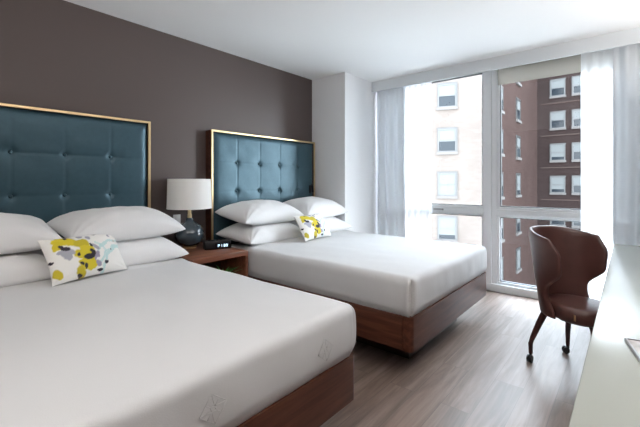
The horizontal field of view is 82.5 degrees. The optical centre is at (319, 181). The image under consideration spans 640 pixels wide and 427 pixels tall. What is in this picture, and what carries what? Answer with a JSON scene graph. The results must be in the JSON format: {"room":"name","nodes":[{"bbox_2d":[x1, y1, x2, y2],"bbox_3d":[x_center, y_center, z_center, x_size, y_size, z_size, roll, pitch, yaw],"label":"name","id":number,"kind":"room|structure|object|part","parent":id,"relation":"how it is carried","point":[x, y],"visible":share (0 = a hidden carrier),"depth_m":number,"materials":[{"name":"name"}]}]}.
{"room":"hotel room","nodes":[
{"label":"hotel room","id":0,"kind":"room"},
{"bbox_2d":[0,0,311,245],"bbox_3d":[-1.912,-0.051,2.716,0.100,2.563,5.470,0,0,40],"label":"wall","id":1,"kind":"structure","parent":0,"point":[62,55],"depth_m":3.18,"materials":[{"name":"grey paint"}]},
{"bbox_2d":[0,103,150,250],"bbox_3d":[-1.946,0.212,2.515,0.104,1.436,1.512,0,0,40],"label":"headboard","id":2,"kind":"object","parent":1,"relation":"attached to","point":[54,163],"visible":0.56,"depth_m":2.62,"materials":[{"name":"blue leather"}]},
{"bbox_2d":[173,214,180,223],"bbox_3d":[-1.309,0.355,3.339,0.011,0.114,0.070,0,0,40],"label":"power socket","id":3,"kind":"object","parent":1,"relation":"attached to","point":[177,218],"visible":0.51,"depth_m":3.35,"materials":[{"name":"white plastic"}]},
{"bbox_2d":[206,129,314,243],"bbox_3d":[-0.591,0.212,4.113,0.104,1.436,1.512,0,0,40],"label":"headboard","id":4,"kind":"object","parent":1,"relation":"attached to","point":[240,167],"visible":0.57,"depth_m":3.89,"materials":[{"name":"blue leather"}]},
{"bbox_2d":[309,185,313,192],"bbox_3d":[-0.103,0.081,4.565,0.060,0.118,0.036,0,0,40],"label":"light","id":5,"kind":"object","parent":4,"relation":"attached to","point":[310,186],"visible":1,"depth_m":4.56,"materials":[{"name":"black plastic"}]},
{"bbox_2d":[312,72,377,233],"bbox_3d":[0.394,-0.051,5.022,0.635,2.563,1.030,0,0,40],"label":"wall","id":6,"kind":"structure","parent":0,"point":[344,105],"depth_m":4.61,"materials":[{"name":"white paint"}]},
{"bbox_2d":[372,27,639,92],"bbox_3d":[1.940,-1.266,3.842,3.250,0.133,0.030,0,0,40],"label":"trim","id":7,"kind":"structure","parent":6,"relation":"attached to","point":[627,37],"depth_m":3.73,"materials":[{"name":"white paint"}]},
{"bbox_2d":[64,0,639,81],"bbox_3d":[-0.097,-1.383,1.853,3.985,0.100,6.500,0,0,40],"label":"ceiling","id":8,"kind":"structure","parent":0,"point":[369,40],"depth_m":3.15,"materials":[{"name":"white paint"}]},
{"bbox_2d":[377,87,404,236],"bbox_3d":[0.925,-0.058,4.811,0.412,2.535,0.069,0,0,40],"label":"drape","id":9,"kind":"object","parent":8,"relation":"hanging from","point":[390,103],"visible":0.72,"depth_m":4.79,"materials":[{"name":"white fabric"}]},
{"bbox_2d":[405,82,431,239],"bbox_3d":[1.238,-0.058,4.629,0.381,2.535,0.032,0,0,42],"label":"sheer curtain","id":10,"kind":"object","parent":8,"relation":"hanging from","point":[418,98],"visible":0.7,"depth_m":4.64,"materials":[{"name":"white fabric"}]},
{"bbox_2d":[581,48,612,299],"bbox_3d":[2.626,-0.058,3.451,0.260,2.535,0.039,0,0,39],"label":"sheer curtain","id":11,"kind":"object","parent":8,"relation":"hanging from","point":[596,67],"visible":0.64,"depth_m":3.44,"materials":[{"name":"white fabric"}]},
{"bbox_2d":[613,43,639,245],"bbox_3d":[2.939,-0.058,3.105,0.697,2.535,0.072,0,0,40],"label":"drape","id":12,"kind":"object","parent":8,"relation":"hanging from","point":[626,59],"visible":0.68,"depth_m":3.25,"materials":[{"name":"white fabric"}]},
{"bbox_2d":[320,290,590,426],"bbox_3d":[-0.097,1.280,1.853,3.985,0.100,6.500,0,0,40],"label":"floor","id":13,"kind":"structure","parent":0,"point":[476,372],"depth_m":2.30,"materials":[{"name":"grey wood"}]},
{"bbox_2d":[175,243,247,276],"bbox_3d":[-1.029,0.907,3.135,0.674,0.645,0.519,0,0,40],"label":"nightstand","id":14,"kind":"object","parent":13,"relation":"on","point":[232,257],"visible":0.11,"depth_m":3.11,"materials":[{"name":"brown wood"}]},
{"bbox_2d":[166,179,211,248],"bbox_3d":[-1.161,0.279,3.246,0.382,0.612,0.382,0,0,40],"label":"table lamp","id":15,"kind":"object","parent":14,"relation":"on","point":[182,194],"visible":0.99,"depth_m":3.12,"materials":[{"name":"white fabric"}]},
{"bbox_3d":[-1.161,0.104,3.246,0.380,0.262,0.380,0,0,40],"label":"lamp shade","id":16,"kind":"part","parent":15,"relation":"part of","materials":[{"name":"fabric"}]},
{"bbox_3d":[-1.161,-0.024,3.246,0.366,0.006,0.366,0,0,40],"label":"shade trim","id":17,"kind":"part","parent":15,"relation":"part of","materials":[{"name":"fabric"}]},
{"bbox_3d":[-1.161,0.232,3.246,0.382,0.006,0.382,0,0,40],"label":"shade trim","id":18,"kind":"part","parent":15,"relation":"part of","materials":[{"name":"fabric"}]},
{"bbox_2d":[203,239,230,249],"bbox_3d":[-0.908,0.547,3.219,0.230,0.075,0.102,0,0,-30],"label":"alarm clock","id":19,"kind":"object","parent":14,"relation":"on","point":[218,243],"visible":1,"depth_m":3.18,"materials":[{"name":"black plastic"}]},
{"bbox_3d":[-0.875,0.897,3.328,0.660,0.545,0.025,0,0,40],"label":"panel","id":20,"kind":"part","parent":14,"relation":"part of","materials":[{"name":"brown wood"}]},
{"bbox_2d":[216,265,240,272],"bbox_3d":[-0.809,0.785,3.071,0.314,0.160,0.232,0,0,5],"label":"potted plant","id":21,"kind":"object","parent":14,"relation":"on","point":[227,269],"visible":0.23,"depth_m":3.09,"materials":[{"name":"green plant"}]},
{"bbox_2d":[236,352,353,426],"bbox_3d":[-1.094,0.919,1.833,2.040,0.622,1.520,0,0,40],"label":"platform bed","id":22,"kind":"object","parent":13,"relation":"on","point":[319,399],"visible":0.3,"depth_m":1.52,"materials":[{"name":"brown wood"}]},
{"bbox_2d":[0,250,50,287],"bbox_3d":[-1.923,0.480,2.031,0.519,0.226,0.760,0,0,39],"label":"pillow","id":23,"kind":"object","parent":22,"relation":"on","point":[30,266],"visible":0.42,"depth_m":2.03,"materials":[{"name":"white fabric"}]},
{"bbox_2d":[0,212,61,254],"bbox_3d":[-1.945,0.290,2.043,0.485,0.239,0.760,0,0,41],"label":"pillow","id":24,"kind":"object","parent":23,"relation":"on","point":[18,232],"visible":0.84,"depth_m":2.06,"materials":[{"name":"white fabric"}]},
{"bbox_2d":[116,236,188,266],"bbox_3d":[-1.425,0.481,2.618,0.519,0.222,0.760,0,0,41],"label":"pillow","id":25,"kind":"object","parent":22,"relation":"on","point":[158,248],"visible":0.44,"depth_m":2.55,"materials":[{"name":"white fabric"}]},
{"bbox_2d":[46,206,184,241],"bbox_3d":[-1.447,0.294,2.630,0.485,0.235,0.760,0,0,38],"label":"pillow","id":26,"kind":"object","parent":25,"relation":"on","point":[123,223],"visible":0.88,"depth_m":2.47,"materials":[{"name":"white fabric"}]},
{"bbox_2d":[0,258,355,426],"bbox_3d":[-0.921,0.707,1.685,1.616,0.297,1.562,0,0,40],"label":"mattress","id":27,"kind":"object","parent":22,"relation":"on","point":[180,342],"visible":0.99,"depth_m":1.34,"materials":[{"name":"grey fabric"}]},
{"bbox_2d":[38,234,127,285],"bbox_3d":[-1.407,0.445,2.198,0.165,0.237,0.446,0,0,26],"label":"cushion","id":28,"kind":"object","parent":27,"relation":"on","point":[73,258],"visible":0.94,"depth_m":2.12,"materials":[{"name":"multicoloured fabric"}]},
{"bbox_2d":[231,243,485,358],"bbox_3d":[0.267,0.919,3.438,2.040,0.622,1.520,0,0,40],"label":"platform bed","id":29,"kind":"object","parent":13,"relation":"on","point":[400,335],"visible":0.35,"depth_m":2.43,"materials":[{"name":"brown wood"}]},
{"bbox_3d":[0.252,0.791,3.451,1.960,0.367,1.400,0,0,40],"label":"mattress","id":30,"kind":"part","parent":29,"relation":"part of","materials":[{"name":"grey fabric"}]},
{"bbox_2d":[216,222,302,244],"bbox_3d":[-0.561,0.484,3.636,0.519,0.223,0.760,0,0,39],"label":"pillow","id":31,"kind":"object","parent":29,"relation":"on","point":[238,232],"visible":0.8,"depth_m":3.41,"materials":[{"name":"white fabric"}]},
{"bbox_2d":[215,200,303,224],"bbox_3d":[-0.584,0.293,3.648,0.485,0.236,0.760,0,0,41],"label":"pillow","id":32,"kind":"object","parent":31,"relation":"on","point":[251,212],"visible":0.98,"depth_m":3.45,"materials":[{"name":"white fabric"}]},
{"bbox_2d":[289,216,351,231],"bbox_3d":[-0.063,0.487,4.223,0.519,0.214,0.760,0,0,41],"label":"pillow","id":33,"kind":"object","parent":29,"relation":"on","point":[334,224],"visible":0.25,"depth_m":4.16,"materials":[{"name":"white fabric"}]},
{"bbox_2d":[283,196,347,217],"bbox_3d":[-0.086,0.289,4.236,0.485,0.238,0.760,0,0,38],"label":"pillow","id":34,"kind":"object","parent":33,"relation":"on","point":[311,205],"visible":0.73,"depth_m":4.06,"materials":[{"name":"white fabric"}]},
{"bbox_3d":[-0.238,0.930,2.893,1.974,0.210,0.035,0,0,40],"label":"rail","id":35,"kind":"part","parent":29,"relation":"part of","materials":[{"name":"brown wood"}]},
{"bbox_2d":[246,230,486,316],"bbox_3d":[0.441,0.706,3.291,1.617,0.299,1.562,0,0,40],"label":"mattress","id":36,"kind":"object","parent":29,"relation":"on","point":[403,276],"visible":0.89,"depth_m":2.75,"materials":[{"name":"grey fabric"}]},
{"bbox_2d":[294,213,331,240],"bbox_3d":[-0.063,0.445,3.660,0.161,0.229,0.460,0,0,34],"label":"cushion","id":37,"kind":"object","parent":36,"relation":"on","point":[313,226],"visible":1,"depth_m":3.57,"materials":[{"name":"multicoloured fabric"}]},
{"bbox_3d":[1.021,0.930,2.799,0.064,0.210,1.520,0,0,40],"label":"foot rail","id":38,"kind":"part","parent":29,"relation":"part of","materials":[{"name":"brown wood"}]},
{"bbox_2d":[526,225,607,362],"bbox_3d":[1.665,0.773,2.411,0.490,0.914,0.517,0,0,-20],"label":"desk chair","id":39,"kind":"object","parent":13,"relation":"on","point":[565,260],"visible":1,"depth_m":2.47,"materials":[{"name":"brown leather"}]},
{"bbox_3d":[1.487,1.015,2.486,0.121,0.313,0.043,0,0,25],"label":"leg","id":40,"kind":"part","parent":39,"relation":"part of","materials":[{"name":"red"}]},
{"bbox_3d":[1.754,1.015,2.582,0.043,0.313,0.121,0,0,26],"label":"leg","id":41,"kind":"part","parent":39,"relation":"part of","materials":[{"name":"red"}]},
{"bbox_3d":[1.636,0.598,2.490,0.483,0.565,0.341,0,0,-20],"label":"backrest","id":42,"kind":"part","parent":39,"relation":"part of","materials":[{"name":"brown leather"}]},
{"bbox_3d":[1.679,0.827,2.372,0.373,0.102,0.394,0,0,-20],"label":"seat","id":43,"kind":"part","parent":39,"relation":"part of","materials":[{"name":"brown leather"}]},
{"bbox_2d":[569,244,639,426],"bbox_3d":[1.633,0.855,1.519,0.710,0.750,2.870,0,0,40],"label":"desk","id":44,"kind":"object","parent":13,"relation":"on","point":[608,393],"visible":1,"depth_m":0.99,"materials":[{"name":"white glass"}]},
{"bbox_2d":[624,337,639,361],"bbox_3d":[0.945,0.473,0.915,0.220,0.013,0.300,0,0,28],"label":"folder","id":45,"kind":"object","parent":44,"relation":"on","point":[633,344],"visible":1,"depth_m":1.05,"materials":[{"name":"paper"}]},
{"bbox_3d":[2.144,-1.324,4.082,3.250,0.018,0.200,0,0,40],"label":"wall","id":46,"kind":"structure","parent":0,"visible":0},
{"bbox_2d":[431,70,580,298],"bbox_3d":[2.104,-0.043,4.034,3.250,2.545,0.185,0,0,40],"label":"window","id":47,"kind":"structure","parent":46,"relation":"in","point":[491,210],"depth_m":4.11,"materials":[{"name":"white paint"}]},
{"bbox_3d":[1.425,-0.492,4.632,1.282,1.595,0.070,0,0,40],"label":"sash","id":48,"kind":"part","parent":47,"relation":"part of","materials":[{"name":"glass"}]},
{"bbox_3d":[1.425,0.755,4.632,1.282,0.780,0.070,0,0,40],"label":"sash","id":49,"kind":"part","parent":47,"relation":"part of","materials":[{"name":"glass"}]},
{"bbox_3d":[2.117,-0.043,4.050,3.250,2.545,0.145,0,0,40],"label":"frame","id":50,"kind":"part","parent":47,"relation":"part of","materials":[{"name":"white paint"}]},
{"bbox_3d":[2.487,-0.492,3.732,1.235,1.595,0.070,0,0,40],"label":"sash","id":51,"kind":"part","parent":47,"relation":"part of","materials":[{"name":"white paint"}]},
{"bbox_3d":[2.487,0.755,3.732,1.235,0.780,0.070,0,0,40],"label":"sash","id":52,"kind":"part","parent":47,"relation":"part of","materials":[{"name":"white paint"}]},
{"bbox_2d":[498,54,580,84],"bbox_3d":[2.443,-1.195,3.677,1.230,0.234,0.028,0,0,40],"label":"roller shade","id":53,"kind":"object","parent":47,"relation":"attached to","point":[571,64],"visible":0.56,"depth_m":3.80,"materials":[{"name":"white fabric"}]},
{"label":"outside","id":54,"kind":"structure","parent":0,"visible":0},
{"bbox_3d":[21.994,17.330,33.664,90.000,0.200,70.200,0,0,40],"label":"ground","id":55,"kind":"structure","parent":54,"visible":0},
{"bbox_2d":[431,75,481,244],"bbox_3d":[-2.102,2.230,31.783,30.000,30.000,9.220,0,0,40],"label":"apartment building","id":56,"kind":"structure","parent":55,"relation":"on","point":[456,157],"depth_m":26.23,"materials":[{"name":"brick"}]},
{"bbox_3d":[9.206,-5.345,26.456,1.450,0.200,0.140,0,0,20],"label":"sill","id":57,"kind":"part","parent":56,"relation":"part of","materials":[{"name":"grey stone"}]},
{"bbox_3d":[9.226,-6.270,26.512,1.110,1.510,0.020,0,0,20],"label":"pane","id":58,"kind":"part","parent":56,"relation":"part of","materials":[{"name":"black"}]},
{"bbox_2d":[439,85,454,95],"bbox_3d":[9.221,-6.647,26.499,1.110,0.755,0.007,0,0,20],"label":"blind","id":59,"kind":"object","parent":56,"relation":"hanging from","point":[444,90],"depth_m":26.48,"materials":[{"name":"grey"}]},
{"bbox_3d":[9.206,-2.095,26.456,1.450,0.200,0.140,0,0,20],"label":"sill","id":60,"kind":"part","parent":56,"relation":"part of","materials":[{"name":"grey stone"}]},
{"bbox_3d":[9.226,-3.020,26.512,1.110,1.510,0.020,0,0,20],"label":"pane","id":61,"kind":"part","parent":56,"relation":"part of","materials":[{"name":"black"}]},
{"bbox_2d":[439,130,454,141],"bbox_3d":[9.221,-3.360,26.499,1.110,0.831,0.007,0,0,20],"label":"blind","id":62,"kind":"object","parent":56,"relation":"hanging from","point":[444,135],"depth_m":26.49,"materials":[{"name":"grey fabric"}]},
{"bbox_3d":[9.206,1.105,26.456,1.450,0.200,0.140,0,0,20],"label":"sill","id":63,"kind":"part","parent":56,"relation":"part of","materials":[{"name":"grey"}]},
{"bbox_2d":[439,174,454,194],"bbox_3d":[9.221,0.180,26.499,1.110,1.510,0.007,0,0,20],"label":"blind","id":64,"kind":"object","parent":56,"relation":"hanging from","point":[446,181],"depth_m":26.48,"materials":[{"name":"grey fabric"}]},
{"bbox_3d":[9.206,4.305,26.456,1.450,0.200,0.140,0,0,20],"label":"sill","id":65,"kind":"part","parent":56,"relation":"part of","materials":[{"name":"grey"}]},
{"bbox_3d":[9.226,3.380,26.512,1.110,1.510,0.020,0,0,20],"label":"pane","id":66,"kind":"part","parent":56,"relation":"part of","materials":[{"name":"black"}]},
{"bbox_2d":[439,218,454,234],"bbox_3d":[9.221,3.229,26.499,1.110,1.208,0.007,0,0,20],"label":"blind","id":67,"kind":"object","parent":56,"relation":"hanging from","point":[446,225],"depth_m":26.48,"materials":[{"name":"grey fabric"}]},
{"bbox_2d":[502,72,580,285],"bbox_3d":[29.430,1.230,28.210,41.000,32.000,25.900,0,0,40],"label":"brick building","id":68,"kind":"structure","parent":55,"relation":"on","point":[541,118],"depth_m":35.72,"materials":[{"name":"brown brick"}]},
{"bbox_2d":[517,175,519,189],"bbox_3d":[17.024,0.069,31.323,0.007,1.288,1.260,0,0,40],"label":"blind","id":69,"kind":"object","parent":68,"relation":"hanging from","point":[518,176],"depth_m":31.34,"materials":[{"name":"grey"}]},
{"bbox_2d":[517,250,519,268],"bbox_3d":[17.024,6.630,31.323,0.007,1.610,1.260,0,0,40],"label":"blind","id":70,"kind":"object","parent":68,"relation":"hanging from","point":[518,251],"depth_m":31.34,"materials":[{"name":"grey fabric"}]},
{"bbox_3d":[23.895,-8.570,36.680,1.400,0.200,0.140,0,0,40],"label":"sill","id":71,"kind":"part","parent":68,"relation":"part of","materials":[{"name":"grey"}]},
{"bbox_3d":[23.934,-9.470,36.726,1.060,1.460,0.020,0,0,40],"label":"pane","id":72,"kind":"part","parent":68,"relation":"part of","materials":[{"name":"black glass"}]},
{"bbox_2d":[552,80,563,87],"bbox_3d":[23.925,-9.835,36.715,1.060,0.730,0.007,0,0,40],"label":"blind","id":73,"kind":"object","parent":68,"relation":"hanging from","point":[555,83],"depth_m":36.69,"materials":[{"name":"grey"}]},
{"bbox_3d":[23.895,-5.320,36.680,1.400,0.200,0.140,0,0,40],"label":"sill","id":74,"kind":"part","parent":68,"relation":"part of","materials":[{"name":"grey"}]},
{"bbox_3d":[23.934,-6.220,36.726,1.060,1.460,0.020,0,0,40],"label":"pane","id":75,"kind":"part","parent":68,"relation":"part of","materials":[{"name":"black"}]},
{"bbox_2d":[552,112,563,119],"bbox_3d":[23.925,-6.585,36.715,1.060,0.730,0.007,0,0,40],"label":"blind","id":76,"kind":"object","parent":68,"relation":"hanging from","point":[555,115],"depth_m":36.69,"materials":[{"name":"grey"}]},
{"bbox_3d":[23.895,-2.070,36.680,1.400,0.200,0.140,0,0,40],"label":"sill","id":77,"kind":"part","parent":68,"relation":"part of","materials":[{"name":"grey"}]},
{"bbox_3d":[23.934,-2.970,36.726,1.060,1.460,0.020,0,0,40],"label":"pane","id":78,"kind":"part","parent":68,"relation":"part of","materials":[{"name":"black"}]},
{"bbox_2d":[552,145,563,156],"bbox_3d":[23.925,-3.116,36.715,1.060,1.168,0.007,0,0,40],"label":"blind","id":79,"kind":"object","parent":68,"relation":"hanging from","point":[557,150],"depth_m":36.69,"materials":[{"name":"grey fabric"}]},
{"bbox_3d":[23.895,1.180,36.680,1.400,0.200,0.140,0,0,40],"label":"sill","id":80,"kind":"part","parent":68,"relation":"part of","materials":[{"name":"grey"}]},
{"bbox_3d":[23.934,0.280,36.726,1.060,1.460,0.020,0,0,40],"label":"pane","id":81,"kind":"part","parent":68,"relation":"part of","materials":[{"name":"black glass"}]},
{"bbox_2d":[552,178,563,188],"bbox_3d":[23.925,0.134,36.715,1.060,1.168,0.007,0,0,40],"label":"blind","id":82,"kind":"object","parent":68,"relation":"hanging from","point":[557,183],"depth_m":36.69,"materials":[{"name":"grey fabric"}]},
{"bbox_3d":[23.934,3.530,36.726,1.060,1.460,0.020,0,0,40],"label":"pane","id":83,"kind":"part","parent":68,"relation":"part of","materials":[{"name":"black"}]},
{"bbox_3d":[25.345,-9.470,35.529,1.060,1.460,0.020,0,0,40],"label":"pane","id":84,"kind":"part","parent":68,"relation":"part of","materials":[{"name":"black"}]},
{"bbox_2d":[574,77,580,85],"bbox_3d":[25.336,-9.799,35.518,1.060,0.803,0.007,0,0,40],"label":"blind","id":85,"kind":"object","parent":68,"relation":"hanging from","point":[577,80],"depth_m":35.67,"materials":[{"name":"grey fabric"}]},
{"bbox_3d":[25.345,-6.220,35.529,1.060,1.460,0.020,0,0,40],"label":"pane","id":86,"kind":"part","parent":68,"relation":"part of","materials":[{"name":"black"}]},
{"bbox_2d":[574,111,580,118],"bbox_3d":[25.336,-6.548,35.518,1.060,0.803,0.007,0,0,40],"label":"blind","id":87,"kind":"object","parent":68,"relation":"hanging from","point":[577,114],"depth_m":35.67,"materials":[{"name":"grey"}]},
{"bbox_3d":[25.345,-2.970,35.529,1.060,1.460,0.020,0,0,40],"label":"pane","id":88,"kind":"part","parent":68,"relation":"part of","materials":[{"name":"black"}]},
{"bbox_2d":[574,144,580,150],"bbox_3d":[25.336,-3.335,35.518,1.060,0.730,0.007,0,0,40],"label":"blind","id":89,"kind":"object","parent":68,"relation":"hanging from","point":[577,147],"depth_m":35.67,"materials":[{"name":"grey"}]},
{"bbox_3d":[25.345,0.280,35.529,1.060,1.460,0.020,0,0,40],"label":"pane","id":90,"kind":"part","parent":68,"relation":"part of","materials":[{"name":"black"}]},
{"bbox_2d":[574,177,580,185],"bbox_3d":[25.336,-0.049,35.518,1.060,0.803,0.007,0,0,40],"label":"blind","id":91,"kind":"object","parent":68,"relation":"hanging from","point":[577,180],"depth_m":35.67,"materials":[{"name":"grey"}]}
]}

